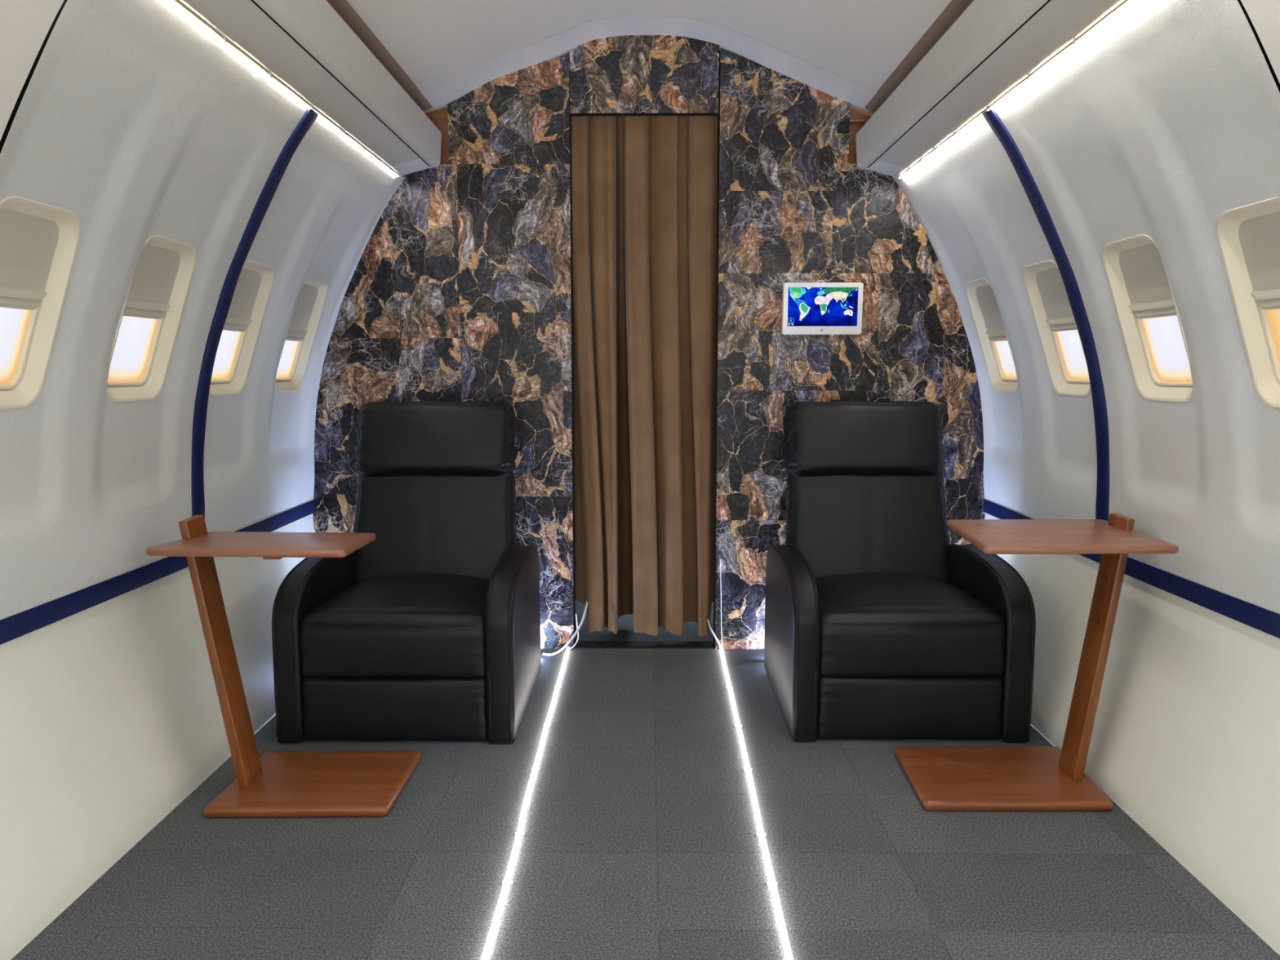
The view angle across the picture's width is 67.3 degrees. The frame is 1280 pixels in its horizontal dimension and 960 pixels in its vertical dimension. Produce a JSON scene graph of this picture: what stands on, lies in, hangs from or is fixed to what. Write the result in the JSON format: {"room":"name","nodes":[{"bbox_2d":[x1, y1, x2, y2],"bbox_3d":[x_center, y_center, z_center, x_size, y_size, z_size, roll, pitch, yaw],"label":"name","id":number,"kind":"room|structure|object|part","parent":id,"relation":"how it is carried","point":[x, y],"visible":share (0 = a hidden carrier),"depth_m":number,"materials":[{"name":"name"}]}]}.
{"room":"aircraft cabin","nodes":[
{"label":"aircraft cabin","id":0,"kind":"room"},
{"bbox_2d":[0,0,404,959],"bbox_3d":[-1.053,-0.001,1.217,0.467,1.751,4.400,0,7,0],"label":"wall","id":1,"kind":"structure","parent":0,"point":[131,118],"depth_m":2.02,"materials":[{"name":"paint"}]},
{"bbox_3d":[-1.008,-0.111,0.269,0.361,1.161,2.543,0,7,0],"label":"panel","id":2,"kind":"part","parent":1,"relation":"part of","materials":[{"name":"white plastic"}]},
{"bbox_2d":[0,195,79,408],"bbox_3d":[-1.111,-0.306,1.706,0.139,0.360,0.258,0,7,0],"label":"window","id":3,"kind":"structure","parent":1,"relation":"in","point":[39,242],"depth_m":1.77,"materials":[{"name":"beige plastic"}]},
{"bbox_3d":[-1.134,-0.315,1.705,0.094,0.292,0.184,0,7,0],"label":"pane","id":4,"kind":"part","parent":3,"relation":"part of","materials":[{"name":"glass"}]},
{"bbox_2d":[0,208,58,290],"bbox_3d":[-1.096,-0.401,1.695,0.052,0.136,0.202,0,7,0],"label":"shade","id":5,"kind":"object","parent":3,"relation":"attached to","point":[29,237],"depth_m":1.72,"materials":[{"name":"beige plastic"}]},
{"bbox_2d":[106,235,195,402],"bbox_3d":[-1.107,-0.358,2.168,0.139,0.360,0.258,0,7,0],"label":"window","id":6,"kind":"structure","parent":1,"relation":"in","point":[148,326],"depth_m":2.21,"materials":[{"name":"beige plastic"}]},
{"bbox_3d":[-1.130,-0.367,2.167,0.094,0.292,0.184,0,7,0],"label":"pane","id":7,"kind":"part","parent":6,"relation":"part of","materials":[{"name":"white glass"}]},
{"bbox_2d":[127,244,180,304],"bbox_3d":[-1.091,-0.457,2.156,0.049,0.129,0.202,0,7,0],"label":"shade","id":8,"kind":"object","parent":6,"relation":"attached to","point":[156,280],"depth_m":2.17,"materials":[{"name":"beige plastic"}]},
{"bbox_3d":[-0.997,-0.306,2.002,0.360,1.156,0.930,0,7,0],"label":"panel","id":9,"kind":"part","parent":1,"relation":"part of","materials":[{"name":"white plastic"}]},
{"bbox_2d":[0,500,315,644],"bbox_3d":[-1.181,0.340,1.246,0.013,0.052,4.380,0,7,0],"label":"trim","id":10,"kind":"structure","parent":1,"relation":"attached to","point":[19,624],"depth_m":2.10,"materials":[{"name":"blue"}]},
{"bbox_3d":[-1.133,0.578,1.273,0.111,0.563,4.380,0,7,0],"label":"panel","id":11,"kind":"part","parent":1,"relation":"part of","materials":[{"name":"paint"}]},
{"bbox_2d":[208,260,274,396],"bbox_3d":[-1.103,-0.412,2.640,0.139,0.360,0.258,0,7,0],"label":"window","id":12,"kind":"structure","parent":1,"relation":"in","point":[242,327],"depth_m":2.70,"materials":[{"name":"beige plastic"}]},
{"bbox_3d":[-1.126,-0.421,2.639,0.094,0.292,0.184,0,7,0],"label":"pane","id":13,"kind":"part","parent":12,"relation":"part of","materials":[{"name":"white glass"}]},
{"bbox_2d":[226,268,261,319],"bbox_3d":[-1.089,-0.506,2.629,0.053,0.139,0.202,0,7,0],"label":"shade","id":14,"kind":"object","parent":12,"relation":"attached to","point":[246,303],"depth_m":2.66,"materials":[{"name":"beige plastic"}]},
{"bbox_2d":[191,108,319,519],"bbox_3d":[-0.993,-0.377,2.469,0.363,1.111,0.061,0,7,0],"label":"trim","id":15,"kind":"structure","parent":1,"relation":"attached to","point":[276,175],"depth_m":2.45,"materials":[{"name":"blue plastic"}]},
{"bbox_2d":[275,277,328,392],"bbox_3d":[-1.100,-0.465,3.102,0.139,0.360,0.258,0,7,0],"label":"window","id":16,"kind":"structure","parent":1,"relation":"in","point":[300,337],"depth_m":3.16,"materials":[{"name":"beige plastic"}]},
{"bbox_3d":[-1.122,-0.474,3.101,0.094,0.292,0.184,0,7,0],"label":"pane","id":17,"kind":"part","parent":16,"relation":"part of","materials":[{"name":"white glass"}]},
{"bbox_2d":[288,284,317,330],"bbox_3d":[-1.087,-0.552,3.091,0.058,0.152,0.202,0,7,0],"label":"shade","id":18,"kind":"object","parent":16,"relation":"attached to","point":[304,316],"depth_m":3.12,"materials":[{"name":"beige plastic"}]},
{"bbox_3d":[-0.990,-0.410,2.911,0.360,1.156,0.900,0,7,0],"label":"panel","id":19,"kind":"part","parent":1,"relation":"part of","materials":[{"name":"white plastic"}]},
{"bbox_2d":[167,0,441,177],"bbox_3d":[-0.761,-0.850,1.090,0.149,0.161,4.345,0,7,0],"label":"locker","id":20,"kind":"object","parent":1,"relation":"attached to","point":[307,45],"depth_m":2.24,"materials":[{"name":"grey plastic"}]},
{"bbox_3d":[-0.826,-0.774,1.078,0.019,0.014,4.304,0,7,0],"label":"light strip","id":21,"kind":"part","parent":20,"relation":"part of","materials":[{"name":"white plastic"}]},
{"bbox_3d":[-0.749,-0.870,1.087,0.123,0.120,4.345,0,7,0],"label":"panel","id":22,"kind":"part","parent":20,"relation":"part of","materials":[{"name":"white plastic"}]},
{"bbox_2d":[11,600,1279,959],"bbox_3d":[0.014,0.821,1.805,2.600,0.040,5.400,0,7,0],"label":"floor","id":23,"kind":"structure","parent":0,"point":[640,841],"depth_m":1.97,"materials":[{"name":"carpet"}]},
{"bbox_2d":[145,514,421,817],"bbox_3d":[-0.814,0.418,2.247,0.498,0.659,0.413,0,7,0],"label":"side table","id":24,"kind":"object","parent":23,"relation":"on","point":[273,784],"visible":1,"depth_m":2.25,"materials":[{"name":"brown wood"}]},
{"bbox_3d":[-0.990,0.404,2.274,0.131,0.638,0.090,0,7,0],"label":"post","id":25,"kind":"part","parent":24,"relation":"part of","materials":[{"name":"brown wood"}]},
{"bbox_2d":[271,400,540,743],"bbox_3d":[-0.654,0.217,2.937,0.644,0.899,0.833,0,7,0],"label":"recliner chair","id":26,"kind":"object","parent":23,"relation":"on","point":[428,630],"visible":0.98,"depth_m":2.66,"materials":[{"name":"black leather"}]},
{"bbox_3d":[-0.941,0.445,2.871,0.072,0.457,0.640,0,7,0],"label":"armrest","id":27,"kind":"part","parent":26,"relation":"part of","materials":[{"name":"black leather"}]},
{"bbox_3d":[-0.658,0.404,2.823,0.513,0.213,0.557,0,7,0],"label":"seat","id":28,"kind":"part","parent":26,"relation":"part of","materials":[{"name":"black leather"}]},
{"bbox_3d":[-0.664,0.169,3.123,0.533,0.424,0.235,0,7,0],"label":"backrest","id":29,"kind":"part","parent":26,"relation":"part of","materials":[{"name":"black leather"}]},
{"bbox_3d":[-0.371,0.445,2.866,0.077,0.457,0.640,0,7,0],"label":"armrest","id":30,"kind":"part","parent":26,"relation":"part of","materials":[{"name":"black leather"}]},
{"bbox_2d":[480,646,569,959],"bbox_3d":[-0.269,0.842,1.387,0.033,0.013,4.160,0,7,0],"label":"light strip","id":31,"kind":"object","parent":23,"relation":"on","point":[519,833],"visible":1,"depth_m":2.08,"materials":[{"name":"white plastic"}]},
{"bbox_2d":[568,613,578,648],"bbox_3d":[-0.237,0.545,3.442,0.041,0.124,0.023,-5,8,-38],"label":"wire","id":32,"kind":"object","parent":31,"relation":"attached to","point":[575,614],"visible":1,"depth_m":3.45,"materials":[{"name":"white"}]},
{"bbox_2d":[542,600,587,655],"bbox_3d":[-0.237,0.522,3.478,0.079,0.174,0.280,4,8,32],"label":"power cable","id":33,"kind":"object","parent":23,"relation":"on","point":[586,603],"visible":0.9,"depth_m":3.42,"materials":[{"name":"white plastic"}]},
{"bbox_2d":[719,646,793,959],"bbox_3d":[0.255,0.841,1.395,0.029,0.013,4.185,0,7,1],"label":"light strip","id":34,"kind":"object","parent":23,"relation":"on","point":[772,883],"visible":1,"depth_m":2.08,"materials":[{"name":"white plastic"}]},
{"bbox_2d":[706,619,721,646],"bbox_3d":[0.254,0.547,3.539,0.040,0.098,0.187,-2,7,-16],"label":"power cable","id":35,"kind":"object","parent":34,"relation":"attached to","point":[708,620],"visible":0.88,"depth_m":3.46,"materials":[{"name":"white plastic"}]},
{"bbox_2d":[764,400,1035,742],"bbox_3d":[0.735,0.216,2.947,0.644,0.899,0.833,0,7,0],"label":"recliner chair","id":36,"kind":"object","parent":23,"relation":"on","point":[878,626],"visible":1,"depth_m":2.68,"materials":[{"name":"black leather"}]},
{"bbox_3d":[0.449,0.444,2.881,0.072,0.457,0.640,0,7,0],"label":"armrest","id":37,"kind":"part","parent":36,"relation":"part of","materials":[{"name":"black leather"}]},
{"bbox_3d":[0.739,0.168,3.133,0.533,0.424,0.235,0,7,0],"label":"backrest","id":38,"kind":"part","parent":36,"relation":"part of","materials":[{"name":"black leather"}]},
{"bbox_3d":[0.732,0.403,2.833,0.513,0.213,0.557,0,7,0],"label":"seat","id":39,"kind":"part","parent":36,"relation":"part of","materials":[{"name":"black leather"}]},
{"bbox_3d":[1.018,0.444,2.876,0.077,0.457,0.640,0,7,0],"label":"armrest","id":40,"kind":"part","parent":36,"relation":"part of","materials":[{"name":"black leather"}]},
{"bbox_2d":[894,512,1178,810],"bbox_3d":[0.904,0.415,2.270,0.508,0.659,0.424,0,7,0],"label":"side table","id":41,"kind":"object","parent":23,"relation":"on","point":[942,778],"visible":1,"depth_m":2.27,"materials":[{"name":"brown wood"}]},
{"bbox_3d":[1.093,0.400,2.305,0.111,0.638,0.088,0,7,0],"label":"post","id":42,"kind":"part","parent":41,"relation":"part of","materials":[{"name":"brown wood"}]},
{"bbox_2d":[312,35,985,648],"bbox_3d":[0.029,-0.446,3.383,2.500,2.119,0.107,0,7,0],"label":"wall","id":43,"kind":"structure","parent":0,"point":[461,288],"depth_m":3.33,"materials":[{"name":"stone"}]},
{"bbox_2d":[425,106,448,164],"bbox_3d":[-0.785,-1.213,3.310,0.272,0.340,0.020,0,7,0],"label":"trim","id":44,"kind":"structure","parent":43,"relation":"attached to","point":[439,117],"depth_m":3.30,"materials":[{"name":"brown wood"}]},
{"bbox_3d":[-0.731,-0.416,3.361,0.982,2.065,0.001,0,7,0],"label":"stone panel","id":45,"kind":"part","parent":43,"relation":"part of","materials":[{"name":"multicoloured stone"}]},
{"bbox_2d":[571,115,717,636],"bbox_3d":[0.031,-0.424,3.558,0.603,1.983,0.296,0,7,0],"label":"curtain","id":46,"kind":"object","parent":43,"relation":"hanging from","point":[645,188],"visible":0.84,"depth_m":3.45,"materials":[{"name":"fabric"}]},
{"bbox_2d":[573,640,715,648],"bbox_3d":[0.016,0.608,3.518,0.511,0.013,0.084,0,7,0],"label":"trim","id":47,"kind":"structure","parent":43,"relation":"attached to","point":[580,644],"depth_m":3.51,"materials":[{"name":"black metal"}]},
{"bbox_3d":[0.015,-1.365,3.224,0.501,0.257,0.001,0,7,0],"label":"header panel","id":48,"kind":"part","parent":43,"relation":"part of","materials":[{"name":"multicoloured stone"}]},
{"bbox_2d":[720,559,722,646],"bbox_3d":[0.291,0.442,3.444,0.013,0.320,0.004,0,7,0],"label":"wire","id":49,"kind":"object","parent":43,"relation":"attached to","point":[720,559],"visible":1,"depth_m":3.44,"materials":[{"name":"white"}]},
{"bbox_2d":[781,280,863,334],"bbox_3d":[0.627,-0.593,3.304,0.274,0.185,0.026,0,7,0],"label":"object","id":50,"kind":"object","parent":43,"relation":"attached to","point":[816,308],"visible":1,"depth_m":3.29,"materials":[{"name":"white"}]},
{"bbox_3d":[0.775,-0.422,3.347,1.007,2.080,0.001,0,7,0],"label":"stone panel","id":51,"kind":"part","parent":43,"relation":"part of","materials":[{"name":"stone"}]},
{"bbox_2d":[848,106,872,163],"bbox_3d":[0.843,-1.210,3.282,0.272,0.340,0.050,0,7,0],"label":"trim","id":52,"kind":"structure","parent":43,"relation":"attached to","point":[858,118],"depth_m":3.29,"materials":[{"name":"brown wood"}]},
{"bbox_2d":[326,0,973,114],"bbox_3d":[0.010,-1.090,1.088,1.600,0.310,4.410,0,7,0],"label":"ceiling","id":53,"kind":"structure","parent":0,"point":[857,53],"depth_m":2.88,"materials":[{"name":"white plastic"}]},
{"bbox_3d":[-0.754,-1.006,1.084,0.072,0.020,4.370,0,7,0],"label":"edge moulding","id":54,"kind":"part","parent":53,"relation":"part of","materials":[{"name":"brown wood"}]},
{"bbox_3d":[0.774,-0.998,1.072,0.072,0.025,4.370,0,7,0],"label":"edge moulding","id":55,"kind":"part","parent":53,"relation":"part of","materials":[{"name":"brown wood"}]},
{"bbox_2d":[893,0,1279,955],"bbox_3d":[1.073,0.001,1.199,0.467,1.751,4.400,0,7,0],"label":"wall","id":56,"kind":"structure","parent":0,"point":[1163,121],"depth_m":2.05,"materials":[{"name":"paint"}]},
{"bbox_2d":[965,278,1017,392],"bbox_3d":[1.152,-0.468,3.128,0.139,0.360,0.258,0,7,0],"label":"window","id":57,"kind":"structure","parent":56,"relation":"in","point":[993,336],"depth_m":3.19,"materials":[{"name":"beige plastic"}]},
{"bbox_2d":[975,284,1004,330],"bbox_3d":[1.140,-0.555,3.118,0.058,0.152,0.202,0,7,0],"label":"shade","id":58,"kind":"object","parent":57,"relation":"attached to","point":[988,316],"depth_m":3.15,"materials":[{"name":"beige plastic"}]},
{"bbox_3d":[1.175,-0.477,3.126,0.094,0.292,0.184,0,7,0],"label":"pane","id":59,"kind":"part","parent":57,"relation":"part of","materials":[{"name":"white glass"}]},
{"bbox_3d":[1.039,-0.408,2.894,0.360,1.156,0.900,0,7,0],"label":"panel","id":60,"kind":"part","parent":56,"relation":"part of","materials":[{"name":"white plastic"}]},
{"bbox_2d":[855,0,1136,178],"bbox_3d":[0.781,-0.840,1.078,0.149,0.161,4.345,0,7,0],"label":"locker","id":61,"kind":"object","parent":56,"relation":"attached to","point":[993,46],"depth_m":2.22,"materials":[{"name":"grey plastic"}]},
{"bbox_3d":[0.768,-0.860,1.075,0.123,0.120,4.345,0,7,0],"label":"panel","id":62,"kind":"part","parent":61,"relation":"part of","materials":[{"name":"white plastic"}]},
{"bbox_3d":[0.846,-0.765,1.065,0.019,0.014,4.304,0,7,0],"label":"light strip","id":63,"kind":"part","parent":61,"relation":"part of","materials":[{"name":"white plastic"}]},
{"bbox_2d":[980,105,1109,521],"bbox_3d":[1.034,-0.374,2.445,0.363,1.111,0.061,0,7,0],"label":"trim","id":64,"kind":"structure","parent":56,"relation":"attached to","point":[1100,415],"depth_m":2.43,"materials":[{"name":"blue plastic"}]},
{"bbox_2d":[1023,259,1090,396],"bbox_3d":[1.148,-0.411,2.631,0.139,0.360,0.258,0,7,0],"label":"window","id":65,"kind":"structure","parent":56,"relation":"in","point":[1057,329],"depth_m":2.68,"materials":[{"name":"beige plastic"}]},
{"bbox_2d":[1035,267,1073,319],"bbox_3d":[1.133,-0.505,2.620,0.053,0.139,0.202,0,7,0],"label":"shade","id":66,"kind":"object","parent":65,"relation":"attached to","point":[1052,302],"depth_m":2.64,"materials":[{"name":"beige plastic"}]},
{"bbox_3d":[1.171,-0.420,2.630,0.094,0.292,0.184,0,7,0],"label":"pane","id":67,"kind":"part","parent":65,"relation":"part of","materials":[{"name":"white glass"}]},
{"bbox_2d":[982,498,1279,638],"bbox_3d":[1.201,0.342,1.227,0.013,0.052,4.380,0,7,0],"label":"trim","id":68,"kind":"structure","parent":56,"relation":"attached to","point":[1268,621],"depth_m":2.09,"materials":[{"name":"blue plastic"}]},
{"bbox_3d":[1.153,0.580,1.254,0.111,0.563,4.380,0,7,0],"label":"panel","id":69,"kind":"part","parent":56,"relation":"part of","materials":[{"name":"paint"}]},
{"bbox_3d":[1.031,-0.304,1.985,0.360,1.156,0.930,0,7,0],"label":"panel","id":70,"kind":"part","parent":56,"relation":"part of","materials":[{"name":"white plastic"}]},
{"bbox_2d":[1102,234,1193,402],"bbox_3d":[1.144,-0.357,2.154,0.139,0.360,0.258,0,7,0],"label":"window","id":71,"kind":"structure","parent":56,"relation":"in","point":[1148,317],"depth_m":2.19,"materials":[{"name":"beige plastic"}]},
{"bbox_2d":[1119,243,1172,303],"bbox_3d":[1.128,-0.456,2.143,0.049,0.129,0.202,0,7,0],"label":"shade","id":72,"kind":"object","parent":71,"relation":"attached to","point":[1143,279],"depth_m":2.15,"materials":[{"name":"beige plastic"}]},
{"bbox_3d":[1.167,-0.366,2.153,0.094,0.292,0.184,0,7,0],"label":"pane","id":73,"kind":"part","parent":71,"relation":"part of","materials":[{"name":"white glass"}]},
{"bbox_2d":[1217,195,1279,408],"bbox_3d":[1.140,-0.305,1.702,0.139,0.360,0.258,0,7,0],"label":"window","id":74,"kind":"structure","parent":56,"relation":"in","point":[1249,234],"depth_m":1.79,"materials":[{"name":"beige plastic"}]},
{"bbox_2d":[1238,211,1279,290],"bbox_3d":[1.125,-0.401,1.691,0.052,0.136,0.202,0,7,0],"label":"shade","id":75,"kind":"object","parent":74,"relation":"attached to","point":[1259,232],"depth_m":1.74,"materials":[{"name":"beige plastic"}]},
{"bbox_3d":[1.163,-0.314,1.701,0.094,0.292,0.184,0,7,0],"label":"pane","id":76,"kind":"part","parent":74,"relation":"part of","materials":[{"name":"glass"}]},
{"bbox_3d":[1.013,-0.109,0.252,0.361,1.161,2.543,0,7,0],"label":"panel","id":77,"kind":"part","parent":56,"relation":"part of","materials":[{"name":"white plastic"}]}
]}

